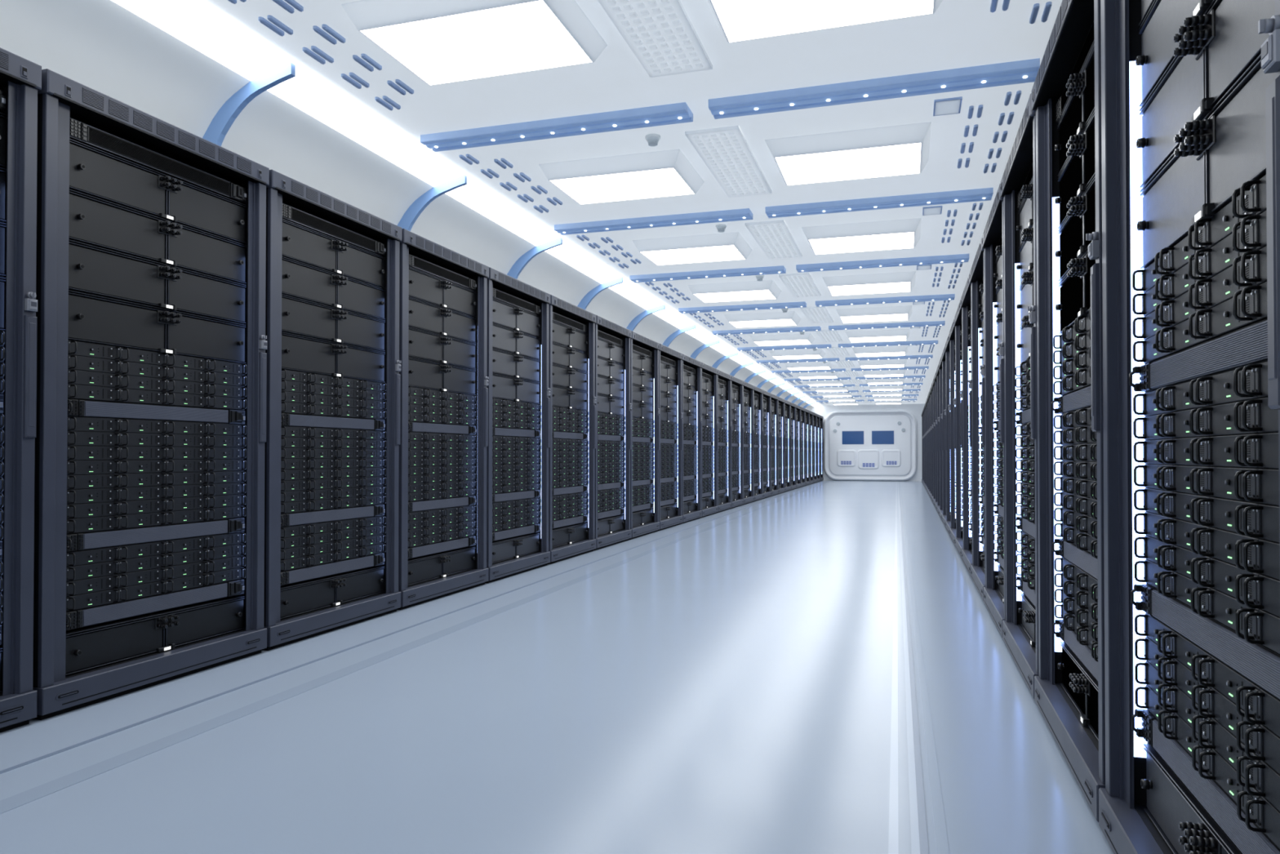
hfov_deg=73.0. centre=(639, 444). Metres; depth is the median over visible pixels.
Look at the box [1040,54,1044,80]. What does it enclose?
vent grille
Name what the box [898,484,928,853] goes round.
floor stripe
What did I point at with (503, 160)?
vent slot
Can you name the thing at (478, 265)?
vent grille
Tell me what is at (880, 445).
control panel
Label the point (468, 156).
vent slot
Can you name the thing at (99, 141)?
tray
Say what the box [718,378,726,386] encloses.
tray
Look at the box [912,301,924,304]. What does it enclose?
ceiling hatch
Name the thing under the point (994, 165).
vent slot
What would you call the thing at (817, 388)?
ceiling light
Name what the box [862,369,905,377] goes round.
ceiling light
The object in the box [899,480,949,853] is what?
floor stripe
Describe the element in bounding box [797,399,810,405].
rib
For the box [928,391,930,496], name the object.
rack
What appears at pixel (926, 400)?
rack
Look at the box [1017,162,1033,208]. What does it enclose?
tray
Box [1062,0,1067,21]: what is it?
vent grille
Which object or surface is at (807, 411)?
rack
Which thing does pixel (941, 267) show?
vent slot
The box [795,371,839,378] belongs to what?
ceiling light
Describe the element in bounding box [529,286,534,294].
vent grille
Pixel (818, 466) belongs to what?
rack
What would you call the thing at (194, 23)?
light
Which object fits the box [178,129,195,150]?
vent grille
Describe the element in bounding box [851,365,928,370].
rail
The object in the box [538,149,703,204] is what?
ceiling light
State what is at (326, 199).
vent grille
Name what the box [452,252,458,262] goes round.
vent grille
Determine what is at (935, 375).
rack
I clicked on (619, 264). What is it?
vent slot
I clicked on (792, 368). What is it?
diffuser
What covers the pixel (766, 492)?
rack
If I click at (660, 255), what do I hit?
diffuser
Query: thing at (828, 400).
diffuser
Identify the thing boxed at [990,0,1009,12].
vent slot
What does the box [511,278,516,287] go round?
vent grille
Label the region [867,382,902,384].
diffuser
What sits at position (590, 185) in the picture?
diffuser
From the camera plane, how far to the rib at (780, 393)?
21.11 m
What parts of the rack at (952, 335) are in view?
cornice, post, swing handle, post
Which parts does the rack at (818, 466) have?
post, post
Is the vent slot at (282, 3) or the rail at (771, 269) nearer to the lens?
the vent slot at (282, 3)
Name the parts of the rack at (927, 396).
post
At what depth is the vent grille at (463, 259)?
5.45 m
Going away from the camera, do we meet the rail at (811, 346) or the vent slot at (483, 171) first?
the vent slot at (483, 171)
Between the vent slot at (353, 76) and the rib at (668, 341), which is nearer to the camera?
the vent slot at (353, 76)
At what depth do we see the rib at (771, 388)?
19.65 m
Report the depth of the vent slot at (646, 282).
8.26 m
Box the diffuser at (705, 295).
[693,289,775,302]
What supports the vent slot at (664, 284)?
attached to the ceiling
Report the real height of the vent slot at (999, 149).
0.015 m
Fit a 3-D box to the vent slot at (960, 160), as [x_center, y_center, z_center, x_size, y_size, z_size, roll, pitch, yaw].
[1.817,-1.579,4.855,0.061,0.015,0.132,0,-1,17]
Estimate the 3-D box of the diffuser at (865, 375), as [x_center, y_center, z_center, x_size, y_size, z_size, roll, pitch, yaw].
[4.837,-1.369,17.146,0.729,0.012,0.490,0,-1,17]
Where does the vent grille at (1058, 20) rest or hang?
attached to the rack at (1066, 91)
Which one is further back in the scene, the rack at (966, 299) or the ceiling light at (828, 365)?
the ceiling light at (828, 365)
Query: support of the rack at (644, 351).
on the floor
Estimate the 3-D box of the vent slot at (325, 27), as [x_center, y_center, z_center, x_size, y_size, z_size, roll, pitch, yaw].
[-1.210,-1.596,3.369,0.061,0.015,0.132,0,-1,17]
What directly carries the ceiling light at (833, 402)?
attached to the ceiling
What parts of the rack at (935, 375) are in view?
post, swing handle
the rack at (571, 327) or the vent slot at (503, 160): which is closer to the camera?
the vent slot at (503, 160)
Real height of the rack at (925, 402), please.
2.120 m
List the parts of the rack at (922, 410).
post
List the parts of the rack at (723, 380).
post, drawer, drawer, drawer, drawer, drawer, blank panel, blank panel, blank panel, cornice, post, swing handle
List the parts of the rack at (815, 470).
post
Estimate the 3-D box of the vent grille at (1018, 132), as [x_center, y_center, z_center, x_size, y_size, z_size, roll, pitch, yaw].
[1.462,-1.182,3.341,0.006,0.050,0.081,0,-1,17]
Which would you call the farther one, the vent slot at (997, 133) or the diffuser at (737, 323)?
the diffuser at (737, 323)
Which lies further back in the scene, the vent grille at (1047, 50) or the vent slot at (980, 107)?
the vent slot at (980, 107)
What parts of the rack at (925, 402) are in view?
post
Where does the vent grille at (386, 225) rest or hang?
attached to the rack at (333, 392)
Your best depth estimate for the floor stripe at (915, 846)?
2.63 m
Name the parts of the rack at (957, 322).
cornice, post, swing handle, post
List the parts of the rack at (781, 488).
post, drawer, drawer, drawer, drawer, drawer, cornice, post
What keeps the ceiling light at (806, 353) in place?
attached to the ceiling
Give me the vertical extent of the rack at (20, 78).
2.120 m
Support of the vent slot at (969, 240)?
attached to the ceiling
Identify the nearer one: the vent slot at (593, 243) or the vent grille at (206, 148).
the vent grille at (206, 148)
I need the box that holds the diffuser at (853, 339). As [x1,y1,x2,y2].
[848,335,906,342]
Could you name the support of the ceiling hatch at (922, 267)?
attached to the ceiling
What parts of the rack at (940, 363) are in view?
cornice, post, swing handle, post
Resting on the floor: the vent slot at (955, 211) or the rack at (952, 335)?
the rack at (952, 335)
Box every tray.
[0,89,6,113]
[69,117,246,204]
[282,203,386,256]
[408,253,476,290]
[493,288,540,315]
[552,311,586,333]
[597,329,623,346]
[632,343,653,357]
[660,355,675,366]
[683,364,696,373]
[702,372,712,380]
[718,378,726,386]
[731,383,738,390]
[743,388,749,394]
[995,234,1002,259]
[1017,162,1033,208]
[1056,21,1094,123]
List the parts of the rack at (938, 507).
post, swing handle, post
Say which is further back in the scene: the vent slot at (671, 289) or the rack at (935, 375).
the rack at (935, 375)
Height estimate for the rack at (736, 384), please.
2.120 m
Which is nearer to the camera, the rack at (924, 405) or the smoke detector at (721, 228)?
the smoke detector at (721, 228)
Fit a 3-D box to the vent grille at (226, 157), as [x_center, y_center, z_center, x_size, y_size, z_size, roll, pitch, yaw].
[-1.701,-1.180,3.553,0.006,0.050,0.081,0,-1,17]
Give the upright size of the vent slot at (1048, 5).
0.015 m
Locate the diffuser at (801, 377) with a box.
[799,376,836,378]
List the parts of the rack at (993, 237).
post, cornice, blank panel, drawer, drawer, blank panel, drawer, drawer, blank panel, drawer, swing handle, post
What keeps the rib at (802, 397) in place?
attached to the wall at (101, 46)
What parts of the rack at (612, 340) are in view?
post, drawer, drawer, drawer, drawer, drawer, blank panel, blank panel, blank panel, cornice, post, swing handle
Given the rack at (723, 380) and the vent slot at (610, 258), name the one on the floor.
the rack at (723, 380)
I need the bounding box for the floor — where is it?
[0,480,1113,853]
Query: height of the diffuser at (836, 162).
0.012 m
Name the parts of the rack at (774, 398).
post, drawer, drawer, drawer, drawer, drawer, cornice, post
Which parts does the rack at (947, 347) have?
cornice, post, swing handle, post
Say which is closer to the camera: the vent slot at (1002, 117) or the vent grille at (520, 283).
the vent slot at (1002, 117)
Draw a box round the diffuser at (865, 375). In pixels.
[864,373,902,377]
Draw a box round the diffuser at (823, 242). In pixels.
[808,231,914,254]
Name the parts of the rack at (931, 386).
post, post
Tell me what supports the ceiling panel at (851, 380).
attached to the ceiling
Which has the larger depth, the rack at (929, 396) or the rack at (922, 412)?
the rack at (922, 412)
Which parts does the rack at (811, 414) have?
post, post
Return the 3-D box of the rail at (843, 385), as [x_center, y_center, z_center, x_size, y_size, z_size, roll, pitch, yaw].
[4.371,-1.385,20.493,1.404,0.042,0.150,0,-1,17]
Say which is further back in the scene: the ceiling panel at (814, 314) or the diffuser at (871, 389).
the diffuser at (871, 389)
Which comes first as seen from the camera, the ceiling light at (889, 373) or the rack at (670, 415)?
the rack at (670, 415)
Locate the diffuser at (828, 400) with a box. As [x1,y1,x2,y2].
[828,400,854,401]
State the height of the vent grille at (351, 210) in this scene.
0.050 m
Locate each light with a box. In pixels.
[111,0,821,407]
[341,0,607,85]
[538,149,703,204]
[632,231,751,265]
[688,280,781,302]
[706,0,942,43]
[724,311,800,328]
[750,333,814,346]
[764,121,931,185]
[768,349,825,359]
[784,361,833,370]
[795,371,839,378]
[801,217,921,254]
[805,379,844,386]
[813,386,849,391]
[820,392,853,396]
[822,271,915,295]
[826,396,857,401]
[831,401,859,404]
[835,305,911,323]
[845,328,910,342]
[852,346,907,356]
[857,359,906,368]
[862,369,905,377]
[865,377,904,384]
[868,385,904,391]
[871,391,903,395]
[872,395,902,400]
[874,400,902,404]
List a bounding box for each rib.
[202,62,295,146]
[397,174,466,231]
[506,236,562,279]
[577,276,623,309]
[626,304,665,331]
[662,324,696,346]
[690,339,719,359]
[711,351,738,368]
[729,361,753,376]
[744,369,765,382]
[756,376,776,387]
[767,382,785,392]
[776,387,792,396]
[784,391,799,399]
[791,395,805,403]
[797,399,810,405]
[803,401,815,408]
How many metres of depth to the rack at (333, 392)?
4.27 m
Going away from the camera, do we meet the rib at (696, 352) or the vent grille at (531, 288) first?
the vent grille at (531, 288)
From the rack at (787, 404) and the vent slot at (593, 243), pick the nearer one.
the vent slot at (593, 243)
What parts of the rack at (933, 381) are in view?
post, swing handle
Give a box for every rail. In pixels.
[420,102,693,151]
[554,208,752,235]
[630,265,786,282]
[678,301,806,313]
[708,57,1039,119]
[712,326,821,335]
[737,344,831,351]
[756,357,839,363]
[765,187,993,217]
[771,368,845,373]
[783,377,850,381]
[794,384,854,387]
[795,253,968,272]
[802,390,858,393]
[809,395,861,398]
[815,293,955,306]
[816,400,864,402]
[828,320,945,330]
[838,340,937,347]
[845,355,933,360]
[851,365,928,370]
[855,375,925,379]
[859,382,922,386]
[862,388,920,391]
[865,394,918,396]
[867,398,916,400]
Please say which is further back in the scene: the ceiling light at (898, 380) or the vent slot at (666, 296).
the ceiling light at (898, 380)
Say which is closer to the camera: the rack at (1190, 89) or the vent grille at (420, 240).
the rack at (1190, 89)
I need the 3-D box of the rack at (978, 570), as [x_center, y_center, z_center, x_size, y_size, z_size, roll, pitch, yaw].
[2.464,-0.136,5.368,0.730,2.120,1.024,0,-1,17]
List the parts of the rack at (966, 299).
cornice, post, drawer, drawer, drawer, blank panel, swing handle, drawer, post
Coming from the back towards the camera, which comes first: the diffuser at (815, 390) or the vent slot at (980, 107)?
the diffuser at (815, 390)
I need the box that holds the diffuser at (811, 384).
[808,383,842,386]
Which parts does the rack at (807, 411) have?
post, post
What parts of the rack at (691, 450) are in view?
post, drawer, drawer, drawer, drawer, drawer, blank panel, blank panel, blank panel, cornice, post, swing handle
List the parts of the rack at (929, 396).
post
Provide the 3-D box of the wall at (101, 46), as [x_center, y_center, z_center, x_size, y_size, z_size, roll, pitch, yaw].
[0.905,-0.204,13.646,1.161,2.448,32.600,0,-1,17]
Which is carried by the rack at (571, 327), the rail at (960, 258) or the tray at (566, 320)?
the tray at (566, 320)
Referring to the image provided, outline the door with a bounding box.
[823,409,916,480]
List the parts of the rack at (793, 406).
post, post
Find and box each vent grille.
[0,50,8,70]
[82,87,103,111]
[108,98,128,121]
[133,110,152,132]
[156,120,174,141]
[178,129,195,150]
[199,139,215,158]
[218,147,234,166]
[237,156,251,173]
[291,180,303,196]
[306,186,318,202]
[320,193,331,208]
[333,199,344,213]
[346,204,356,218]
[359,210,368,224]
[370,215,380,229]
[382,220,391,233]
[416,235,424,247]
[425,240,433,252]
[435,244,442,255]
[443,248,450,259]
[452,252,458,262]
[460,255,466,266]
[467,258,474,269]
[475,262,481,272]
[498,272,504,282]
[505,275,511,284]
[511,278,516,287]
[518,281,523,289]
[524,284,528,293]
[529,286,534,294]
[535,288,539,297]
[541,291,545,299]
[1002,170,1004,186]
[1004,163,1007,179]
[1008,155,1010,172]
[1010,146,1013,164]
[1013,137,1016,156]
[1016,128,1019,148]
[1019,118,1022,139]
[1022,108,1026,129]
[1035,68,1039,93]
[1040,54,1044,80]
[1044,40,1049,66]
[1049,23,1055,53]
[1055,6,1061,36]
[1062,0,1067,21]
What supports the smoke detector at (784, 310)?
attached to the ceiling
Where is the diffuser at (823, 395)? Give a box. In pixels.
[822,395,851,396]
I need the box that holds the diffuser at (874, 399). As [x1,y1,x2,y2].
[874,399,901,400]
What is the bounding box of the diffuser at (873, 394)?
[872,394,902,395]
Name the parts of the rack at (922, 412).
post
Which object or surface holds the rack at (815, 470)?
on the floor
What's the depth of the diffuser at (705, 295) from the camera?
8.46 m
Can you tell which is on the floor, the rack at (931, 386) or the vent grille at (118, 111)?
the rack at (931, 386)
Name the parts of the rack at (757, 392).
post, drawer, drawer, drawer, drawer, drawer, cornice, post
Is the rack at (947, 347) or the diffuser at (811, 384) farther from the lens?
the diffuser at (811, 384)
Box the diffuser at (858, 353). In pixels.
[855,351,904,356]
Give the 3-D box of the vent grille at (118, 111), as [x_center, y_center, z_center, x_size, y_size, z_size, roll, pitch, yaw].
[-1.851,-1.185,3.069,0.006,0.050,0.081,0,-1,17]
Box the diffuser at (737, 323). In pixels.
[728,319,795,328]
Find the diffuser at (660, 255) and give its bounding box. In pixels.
[640,244,745,265]
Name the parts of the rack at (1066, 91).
post, handle, handle, handle, handle, handle, handle, handle, handle, handle, handle, handle, handle, knob, knob, handle, handle, handle, handle, knob, knob, knob, cornice, handle, handle, handle, handle, handle, handle, handle, handle, handle, handle, handle, handle, handle, handle, handle, handle, handle, handle, handle, handle, handle, handle, handle, handle, handle, handle, handle, handle, handle, handle, handle, handle, drawer, drawer, drawer, drawer, blank panel, handle, handle, handle, handle, handle, handle, drawer, handle, handle, blank panel, handle, handle, handle, handle, handle, handle, handle, blank panel, handle, handle, handle, handle, handle, handle, handle, handle, handle, handle, handle, handle, handle, handle, handle, handle, handle, handle, handle, handle, handle, handle, handle, handle, handle, handle, handle, handle, handle, handle, handle, handle, handle, handle, handle, handle, handle, swing handle, handle, handle, handle, handle, post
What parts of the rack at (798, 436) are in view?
post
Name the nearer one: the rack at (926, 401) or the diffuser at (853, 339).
the diffuser at (853, 339)
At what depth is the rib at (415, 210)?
5.14 m
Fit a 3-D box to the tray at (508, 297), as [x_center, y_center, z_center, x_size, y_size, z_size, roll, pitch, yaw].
[-0.923,-1.048,6.347,0.072,0.065,0.829,0,-1,17]
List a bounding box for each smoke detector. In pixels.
[644,133,660,146]
[715,223,726,232]
[755,275,764,280]
[781,308,788,312]
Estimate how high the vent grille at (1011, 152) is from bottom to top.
0.050 m
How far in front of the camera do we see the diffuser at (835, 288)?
8.09 m
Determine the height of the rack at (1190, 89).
2.120 m
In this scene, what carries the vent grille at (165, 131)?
attached to the rack at (148, 564)
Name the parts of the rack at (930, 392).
post, post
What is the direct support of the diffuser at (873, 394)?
attached to the ceiling light at (893, 393)
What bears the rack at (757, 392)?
on the floor
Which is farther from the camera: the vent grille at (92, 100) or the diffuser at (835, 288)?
the diffuser at (835, 288)
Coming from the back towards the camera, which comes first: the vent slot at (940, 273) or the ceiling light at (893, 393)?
the ceiling light at (893, 393)
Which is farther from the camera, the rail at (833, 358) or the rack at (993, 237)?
the rail at (833, 358)
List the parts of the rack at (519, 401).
post, blank panel, blank panel, drawer, drawer, drawer, drawer, blank panel, drawer, cornice, post, swing handle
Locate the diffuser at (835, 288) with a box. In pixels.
[828,281,910,295]
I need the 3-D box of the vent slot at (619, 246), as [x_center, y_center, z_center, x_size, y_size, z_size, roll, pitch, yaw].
[-0.179,-1.556,6.839,0.061,0.015,0.132,0,-1,17]
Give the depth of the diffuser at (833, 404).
26.95 m
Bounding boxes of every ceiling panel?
[597,0,712,77]
[684,125,772,197]
[745,219,802,259]
[778,272,821,297]
[800,306,833,323]
[815,329,842,342]
[826,346,849,355]
[835,360,854,367]
[842,369,859,376]
[847,378,862,383]
[852,385,865,389]
[855,391,867,395]
[858,395,870,399]
[862,400,871,403]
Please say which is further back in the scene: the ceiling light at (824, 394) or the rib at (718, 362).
the ceiling light at (824, 394)
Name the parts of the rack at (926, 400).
post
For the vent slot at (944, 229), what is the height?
0.015 m
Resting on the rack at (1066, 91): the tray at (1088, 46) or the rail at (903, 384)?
the tray at (1088, 46)
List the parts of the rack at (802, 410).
post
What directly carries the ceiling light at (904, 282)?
attached to the ceiling
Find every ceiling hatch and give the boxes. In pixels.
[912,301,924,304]
[916,264,931,270]
[922,205,942,215]
[933,96,962,115]
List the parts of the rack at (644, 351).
post, drawer, drawer, drawer, drawer, drawer, blank panel, blank panel, blank panel, cornice, post, swing handle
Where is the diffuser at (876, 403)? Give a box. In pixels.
[875,403,901,404]
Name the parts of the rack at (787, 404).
post, drawer, drawer, drawer, cornice, post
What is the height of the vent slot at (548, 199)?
0.015 m
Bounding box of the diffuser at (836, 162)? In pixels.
[775,142,920,185]
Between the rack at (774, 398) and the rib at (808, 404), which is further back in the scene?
the rib at (808, 404)
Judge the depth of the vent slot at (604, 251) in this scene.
7.00 m
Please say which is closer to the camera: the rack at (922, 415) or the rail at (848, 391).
the rail at (848, 391)
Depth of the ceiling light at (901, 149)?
4.51 m
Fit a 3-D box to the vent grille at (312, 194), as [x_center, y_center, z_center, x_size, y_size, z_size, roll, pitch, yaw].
[-1.542,-1.174,4.066,0.006,0.050,0.081,0,-1,17]
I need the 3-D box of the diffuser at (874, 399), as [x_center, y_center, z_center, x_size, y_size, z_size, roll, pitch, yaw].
[7.057,-1.283,24.622,0.729,0.012,0.490,0,-1,17]
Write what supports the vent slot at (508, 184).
attached to the ceiling
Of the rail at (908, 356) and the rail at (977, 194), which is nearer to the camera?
the rail at (977, 194)
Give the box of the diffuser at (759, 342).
[755,339,810,346]
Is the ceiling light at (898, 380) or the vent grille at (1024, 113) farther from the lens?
the ceiling light at (898, 380)
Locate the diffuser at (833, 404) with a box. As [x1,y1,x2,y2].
[833,404,857,404]
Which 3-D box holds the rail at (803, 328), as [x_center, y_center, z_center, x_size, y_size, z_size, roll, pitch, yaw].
[1.654,-1.491,11.345,1.404,0.042,0.150,0,-1,17]
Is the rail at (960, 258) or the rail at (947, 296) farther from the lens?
the rail at (947, 296)
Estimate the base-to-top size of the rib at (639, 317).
0.354 m
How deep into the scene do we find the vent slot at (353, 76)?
3.77 m
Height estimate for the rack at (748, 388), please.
2.120 m
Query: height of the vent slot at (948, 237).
0.015 m
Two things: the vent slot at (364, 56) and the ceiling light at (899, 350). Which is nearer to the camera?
the vent slot at (364, 56)
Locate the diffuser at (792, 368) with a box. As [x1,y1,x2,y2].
[787,366,830,370]
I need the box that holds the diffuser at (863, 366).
[860,364,903,368]
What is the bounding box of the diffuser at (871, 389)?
[870,388,902,391]
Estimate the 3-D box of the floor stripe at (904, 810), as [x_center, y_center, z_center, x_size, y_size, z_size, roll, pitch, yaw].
[3.757,1.007,12.592,0.027,0.002,32.302,0,-1,17]
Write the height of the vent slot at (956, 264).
0.015 m
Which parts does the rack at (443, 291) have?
post, blank panel, blank panel, blank panel, drawer, drawer, drawer, drawer, drawer, cornice, post, swing handle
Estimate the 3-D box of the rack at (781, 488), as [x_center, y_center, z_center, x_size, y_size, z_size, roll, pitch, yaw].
[2.819,0.025,19.339,0.730,2.120,1.024,0,-1,17]
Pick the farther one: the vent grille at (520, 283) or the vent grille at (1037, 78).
the vent grille at (520, 283)
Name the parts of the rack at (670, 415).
post, drawer, drawer, drawer, drawer, drawer, blank panel, blank panel, blank panel, cornice, post, swing handle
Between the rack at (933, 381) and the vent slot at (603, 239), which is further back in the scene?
the rack at (933, 381)
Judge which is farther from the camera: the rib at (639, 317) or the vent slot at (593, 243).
the rib at (639, 317)
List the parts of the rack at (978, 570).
post, cornice, blank panel, drawer, drawer, drawer, blank panel, blank panel, drawer, swing handle, post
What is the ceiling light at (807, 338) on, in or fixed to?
attached to the ceiling
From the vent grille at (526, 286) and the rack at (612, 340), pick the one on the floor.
the rack at (612, 340)
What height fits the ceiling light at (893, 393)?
0.082 m
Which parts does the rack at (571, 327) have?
post, drawer, drawer, drawer, drawer, drawer, blank panel, blank panel, blank panel, cornice, post, swing handle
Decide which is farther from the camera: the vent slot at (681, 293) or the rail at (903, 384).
the rail at (903, 384)
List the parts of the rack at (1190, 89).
post, handle, handle, handle, handle, handle, handle, handle, handle, handle, handle, handle, handle, handle, handle, handle, handle, knob, knob, knob, knob, drawer, handle, handle, handle, handle, handle, handle, handle, handle, handle, handle, handle, handle, handle, handle, handle, handle, handle, handle, handle, handle, handle, handle, handle, handle, handle, handle, handle, handle, drawer, handle, handle, handle, handle, drawer, handle, handle, handle, handle, handle, handle, handle, handle, handle, handle, handle, handle, handle, handle, handle, handle, handle, handle, handle, handle, handle, handle, handle, handle, handle, handle, handle, handle, handle, handle, blank panel, handle, handle, drawer, drawer, blank panel, blank panel, handle, handle, handle, handle, handle, handle, handle, handle, handle, handle, handle, handle, handle, handle, handle, handle, handle, handle, handle, handle, handle, handle, handle, handle, handle, handle, handle, handle, handle, handle, handle, handle, swing handle, post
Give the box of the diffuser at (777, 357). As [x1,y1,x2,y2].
[773,355,822,359]
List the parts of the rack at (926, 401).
post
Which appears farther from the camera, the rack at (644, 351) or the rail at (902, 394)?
the rail at (902, 394)
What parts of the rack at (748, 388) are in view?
post, drawer, drawer, drawer, drawer, drawer, blank panel, blank panel, blank panel, cornice, post, swing handle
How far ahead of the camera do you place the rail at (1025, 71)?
3.82 m
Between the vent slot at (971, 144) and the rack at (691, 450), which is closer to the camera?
the vent slot at (971, 144)
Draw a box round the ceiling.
[201,0,1062,404]
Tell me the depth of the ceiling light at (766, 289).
8.35 m
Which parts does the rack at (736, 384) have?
post, drawer, drawer, drawer, drawer, blank panel, blank panel, drawer, blank panel, cornice, post, swing handle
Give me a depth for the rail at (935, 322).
10.85 m
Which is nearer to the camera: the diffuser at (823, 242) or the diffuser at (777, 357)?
the diffuser at (823, 242)
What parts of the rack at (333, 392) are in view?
post, knob, knob, knob, knob, knob, blank panel, blank panel, blank panel, drawer, drawer, drawer, drawer, drawer, cornice, post, swing handle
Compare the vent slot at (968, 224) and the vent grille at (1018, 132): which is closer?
the vent grille at (1018, 132)
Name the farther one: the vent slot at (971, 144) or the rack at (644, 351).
the rack at (644, 351)
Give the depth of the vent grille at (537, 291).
6.54 m
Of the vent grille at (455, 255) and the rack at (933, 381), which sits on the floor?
the rack at (933, 381)
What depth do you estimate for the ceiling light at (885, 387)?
20.63 m
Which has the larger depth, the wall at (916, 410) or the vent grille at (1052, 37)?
the wall at (916, 410)
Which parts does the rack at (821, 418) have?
post, post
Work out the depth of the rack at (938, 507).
12.88 m
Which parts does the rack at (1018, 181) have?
post, cornice, handle, handle, handle, handle, handle, handle, handle, handle, handle, handle, handle, handle, handle, knob, knob, handle, knob, knob, knob, handle, handle, handle, handle, handle, handle, handle, handle, handle, handle, handle, handle, handle, handle, drawer, drawer, drawer, drawer, blank panel, drawer, blank panel, blank panel, handle, handle, handle, handle, handle, handle, handle, handle, handle, handle, handle, handle, swing handle, post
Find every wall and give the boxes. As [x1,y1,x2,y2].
[0,0,814,410]
[809,403,924,481]
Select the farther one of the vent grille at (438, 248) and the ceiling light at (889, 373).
the ceiling light at (889, 373)
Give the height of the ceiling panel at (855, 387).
0.023 m
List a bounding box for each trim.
[0,480,822,773]
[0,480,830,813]
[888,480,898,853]
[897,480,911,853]
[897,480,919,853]
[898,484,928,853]
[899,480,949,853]
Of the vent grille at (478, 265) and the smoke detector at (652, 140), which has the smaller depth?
the smoke detector at (652, 140)
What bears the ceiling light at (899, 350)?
attached to the ceiling
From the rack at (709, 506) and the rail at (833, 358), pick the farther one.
the rail at (833, 358)
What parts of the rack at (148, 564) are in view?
post, knob, knob, knob, knob, knob, cornice, blank panel, blank panel, drawer, blank panel, drawer, drawer, drawer, drawer, knob, knob, knob, knob, knob, post, swing handle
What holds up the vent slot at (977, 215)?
attached to the ceiling
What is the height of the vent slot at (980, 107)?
0.015 m
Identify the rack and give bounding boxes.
[0,47,41,732]
[31,68,269,719]
[261,169,401,650]
[396,228,488,609]
[484,266,551,582]
[547,294,596,564]
[593,315,631,550]
[629,330,660,539]
[657,343,683,530]
[680,353,702,524]
[700,362,718,517]
[716,369,732,512]
[730,375,743,508]
[742,381,754,505]
[752,386,763,502]
[762,390,771,498]
[770,393,778,496]
[777,396,785,493]
[784,400,791,492]
[790,402,796,490]
[795,404,801,488]
[800,406,805,487]
[804,408,809,485]
[808,410,813,484]
[813,412,817,483]
[816,413,820,482]
[819,415,823,481]
[921,412,923,481]
[921,414,922,482]
[922,409,924,484]
[923,407,924,485]
[924,400,927,489]
[924,402,926,488]
[924,404,925,487]
[925,398,928,491]
[927,395,928,494]
[928,388,932,499]
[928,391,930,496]
[930,383,933,502]
[932,378,935,506]
[933,371,937,511]
[935,364,940,514]
[937,357,942,519]
[941,347,946,526]
[944,335,951,534]
[948,319,956,545]
[953,299,963,558]
[960,273,973,575]
[968,237,986,600]
[982,182,1005,636]
[1000,93,1038,698]
[1031,0,1105,822]
[1098,0,1279,853]
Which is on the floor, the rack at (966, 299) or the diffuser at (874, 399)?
the rack at (966, 299)
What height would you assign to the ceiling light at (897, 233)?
0.082 m
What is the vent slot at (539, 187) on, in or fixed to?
attached to the ceiling
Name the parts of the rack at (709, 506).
post, drawer, drawer, drawer, drawer, drawer, blank panel, blank panel, blank panel, cornice, post, swing handle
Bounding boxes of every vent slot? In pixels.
[227,0,246,4]
[257,14,293,36]
[271,0,303,13]
[302,45,333,64]
[312,24,345,44]
[341,72,369,88]
[352,53,382,71]
[374,95,400,110]
[386,79,413,95]
[459,154,479,164]
[480,168,498,178]
[493,158,513,168]
[499,182,517,191]
[513,172,531,182]
[517,194,533,202]
[530,185,547,194]
[533,204,548,213]
[546,197,562,205]
[576,234,589,240]
[587,242,599,248]
[598,249,610,255]
[600,236,613,243]
[608,257,619,262]
[611,244,623,250]
[617,263,628,268]
[621,252,632,257]
[630,258,641,263]
[644,281,653,285]
[651,286,661,290]
[658,291,667,295]
[663,283,672,287]
[665,295,673,299]
[670,288,678,292]
[675,292,684,296]
[934,271,942,276]
[935,266,943,271]
[941,236,950,243]
[942,228,952,235]
[945,219,955,226]
[946,209,957,217]
[952,268,960,273]
[954,262,962,267]
[957,157,969,168]
[960,142,973,153]
[960,239,970,245]
[963,231,973,237]
[964,124,977,137]
[965,222,976,229]
[967,104,982,119]
[968,213,979,220]
[972,202,982,210]
[983,163,996,173]
[987,147,1001,159]
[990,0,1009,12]
[992,130,1007,142]
[998,111,1013,125]
[1004,90,1021,106]
[1029,1,1052,23]
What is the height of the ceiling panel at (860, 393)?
0.023 m
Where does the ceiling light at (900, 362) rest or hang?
attached to the ceiling
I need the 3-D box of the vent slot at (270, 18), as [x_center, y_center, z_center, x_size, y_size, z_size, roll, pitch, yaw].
[-1.389,-1.597,3.301,0.061,0.015,0.132,0,-1,17]
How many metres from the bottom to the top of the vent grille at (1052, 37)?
0.050 m
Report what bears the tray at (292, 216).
on the rack at (333, 392)
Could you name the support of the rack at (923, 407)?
on the floor
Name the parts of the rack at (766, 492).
post, drawer, drawer, drawer, drawer, drawer, cornice, post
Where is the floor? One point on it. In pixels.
(726, 688)
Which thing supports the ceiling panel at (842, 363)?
attached to the ceiling
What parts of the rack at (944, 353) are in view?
cornice, post, swing handle, post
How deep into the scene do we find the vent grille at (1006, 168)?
3.73 m
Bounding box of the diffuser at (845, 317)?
[840,313,907,323]
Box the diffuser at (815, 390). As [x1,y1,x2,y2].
[815,390,847,391]
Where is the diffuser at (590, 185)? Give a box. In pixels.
[550,168,694,204]
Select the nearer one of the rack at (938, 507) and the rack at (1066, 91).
the rack at (1066, 91)

